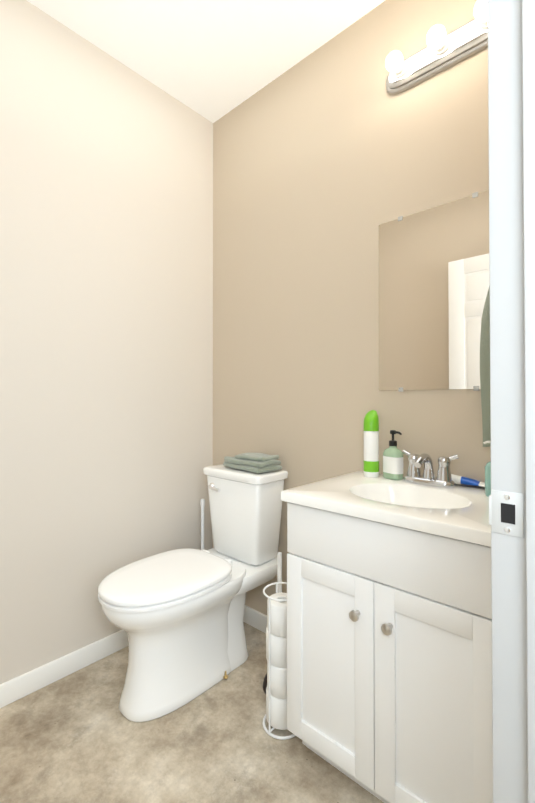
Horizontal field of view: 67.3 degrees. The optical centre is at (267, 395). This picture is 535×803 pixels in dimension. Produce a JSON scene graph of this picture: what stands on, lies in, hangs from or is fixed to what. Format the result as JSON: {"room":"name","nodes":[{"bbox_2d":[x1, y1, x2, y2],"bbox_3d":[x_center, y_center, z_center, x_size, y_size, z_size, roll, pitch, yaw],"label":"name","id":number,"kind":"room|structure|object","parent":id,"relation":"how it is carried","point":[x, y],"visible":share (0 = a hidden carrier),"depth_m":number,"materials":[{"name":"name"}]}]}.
{"room":"bathroom","nodes":[
{"label":"bathroom","id":0,"kind":"room"},
{"bbox_2d":[0,0,212,683],"bbox_3d":[-0.992,-0.197,1.634,0.125,2.740,2.135,-1,-1,42],"label":"wall","id":1,"kind":"structure","parent":0,"point":[106,308],"depth_m":1.77,"materials":[{"name":"beige paint"}]},
{"bbox_2d":[0,629,128,707],"bbox_3d":[-0.939,1.129,1.569,0.017,0.085,1.884,-1,-1,42],"label":"baseboard","id":2,"kind":"structure","parent":1,"relation":"attached to","point":[24,684],"depth_m":1.66,"materials":[{"name":"white paint"}]},
{"bbox_2d":[0,622,383,802],"bbox_3d":[0.099,1.211,0.625,3.075,0.100,2.135,-1,-1,42],"label":"floor","id":3,"kind":"structure","parent":0,"point":[77,737],"depth_m":1.32,"materials":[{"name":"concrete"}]},
{"bbox_2d":[98,464,287,721],"bbox_3d":[-0.305,0.760,1.705,0.392,0.823,0.806,-1,-1,42],"label":"toilet","id":4,"kind":"object","parent":3,"relation":"on","point":[177,615],"visible":0.98,"depth_m":1.59,"materials":[{"name":"white ceramic"}]},
{"bbox_2d":[223,453,281,472],"bbox_3d":[-0.073,0.312,1.898,0.159,0.067,0.275,1,-1,-42],"label":"towel","id":5,"kind":"object","parent":4,"relation":"on","point":[257,462],"visible":0.98,"depth_m":1.83,"materials":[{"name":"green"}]},
{"bbox_2d":[200,498,204,549],"bbox_3d":[-0.343,0.862,2.123,0.104,0.630,0.104,-1,-1,42],"label":"toilet brush","id":6,"kind":"object","parent":3,"relation":"on","point":[202,502],"visible":0.19,"depth_m":2.12,"materials":[{"name":"white plastic"}]},
{"bbox_2d":[263,552,281,693],"bbox_3d":[0.049,0.901,1.610,0.138,0.540,0.138,-1,-1,42],"label":"plunger","id":7,"kind":"object","parent":3,"relation":"on","point":[279,566],"visible":0.17,"depth_m":1.60,"materials":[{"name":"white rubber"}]},
{"bbox_2d":[263,582,295,739],"bbox_3d":[0.052,0.933,1.431,0.141,0.472,0.141,-1,-1,42],"label":"stand","id":8,"kind":"object","parent":3,"relation":"on","point":[275,716],"visible":0.71,"depth_m":1.38,"materials":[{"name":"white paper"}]},
{"bbox_2d":[281,471,492,802],"bbox_3d":[0.438,0.737,1.248,0.635,0.862,0.508,-1,-1,42],"label":"bathroom vanity","id":9,"kind":"object","parent":3,"relation":"on","point":[389,645],"visible":0.88,"depth_m":1.06,"materials":[{"name":"white paint"}]},
{"bbox_2d":[363,410,378,477],"bbox_3d":[0.395,0.183,1.527,0.058,0.251,0.058,-1,-1,42],"label":"can","id":10,"kind":"object","parent":9,"relation":"on","point":[371,444],"visible":1,"depth_m":1.50,"materials":[{"name":"white"}]},
{"bbox_2d":[383,430,402,479],"bbox_3d":[0.464,0.219,1.484,0.078,0.178,0.060,-1,-1,42],"label":"soap dispenser","id":11,"kind":"object","parent":9,"relation":"on","point":[392,461],"visible":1,"depth_m":1.46,"materials":[{"name":"green plastic"}]},
{"bbox_2d":[402,450,458,487],"bbox_3d":[0.531,0.251,1.356,0.192,0.111,0.137,-1,-1,42],"label":"faucet","id":12,"kind":"object","parent":9,"relation":"on","point":[443,479],"visible":1,"depth_m":1.35,"materials":[{"name":"silver metal"}]},
{"bbox_2d":[451,474,484,486],"bbox_3d":[0.685,0.289,1.349,0.170,0.034,0.054,-1,-1,42],"label":"toothpaste tube","id":13,"kind":"object","parent":9,"relation":"on","point":[456,479],"visible":0.52,"depth_m":1.34,"materials":[{"name":"white"}]},
{"bbox_2d":[483,441,490,496],"bbox_3d":[0.693,0.220,1.208,0.074,0.169,0.056,-1,-1,42],"label":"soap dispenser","id":14,"kind":"object","parent":9,"relation":"on","point":[488,479],"visible":0.19,"depth_m":1.20,"materials":[{"name":"teal plastic"}]},
{"bbox_2d":[27,0,384,122],"bbox_3d":[0.099,-1.629,0.658,3.075,0.100,2.135,-1,-1,42],"label":"ceiling","id":15,"kind":"structure","parent":0,"point":[212,61],"depth_m":1.75,"materials":[{"name":"white paint"}]},
{"bbox_2d":[213,0,490,614],"bbox_3d":[0.378,-0.196,1.746,1.750,2.740,0.125,-1,-1,42],"label":"wall","id":16,"kind":"structure","parent":0,"point":[330,156],"depth_m":1.76,"materials":[{"name":"beige paint"}]},
{"bbox_2d":[243,605,266,632],"bbox_3d":[0.294,1.131,1.709,1.594,0.085,0.018,-1,-1,42],"label":"baseboard","id":17,"kind":"structure","parent":16,"relation":"attached to","point":[252,617],"depth_m":2.03,"materials":[{"name":"white paint"}]},
{"bbox_2d":[379,190,489,391],"bbox_3d":[0.607,-0.350,1.447,0.444,0.672,0.008,-1,-1,42],"label":"mirror","id":18,"kind":"object","parent":16,"relation":"attached to","point":[434,284],"visible":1,"depth_m":1.45,"materials":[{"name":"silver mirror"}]},
{"bbox_2d":[385,0,487,94],"bbox_3d":[0.595,-1.222,1.392,0.444,0.116,0.121,-1,-1,42],"label":"sconce","id":19,"kind":"object","parent":16,"relation":"attached to","point":[441,51],"visible":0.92,"depth_m":1.40,"materials":[{"name":"white glass"}]},
{"bbox_2d":[480,285,490,446],"bbox_3d":[0.779,-0.168,1.255,0.206,0.673,0.060,-1,-1,42],"label":"hanging towel","id":20,"kind":"object","parent":16,"relation":"attached to","point":[485,362],"visible":0.21,"depth_m":1.30,"materials":[{"name":"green fabric"}]},
{"bbox_3d":[0.302,-0.211,0.456,0.125,2.740,1.885,-1,-1,42],"label":"wall","id":21,"kind":"structure","parent":0,"visible":0},
{"bbox_2d":[488,0,534,802],"bbox_3d":[0.078,0.001,0.198,0.143,2.310,0.995,-1,-1,42],"label":"door frame","id":22,"kind":"structure","parent":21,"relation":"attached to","point":[511,76],"depth_m":0.54,"materials":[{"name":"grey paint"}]},
{"bbox_2d":[489,490,523,537],"bbox_3d":[0.326,0.160,0.548,0.041,0.058,0.015,-1,-1,42],"label":"strike plate","id":23,"kind":"object","parent":22,"relation":"attached to","point":[505,512],"visible":1,"depth_m":0.54,"materials":[{"name":"grey"}]}
]}

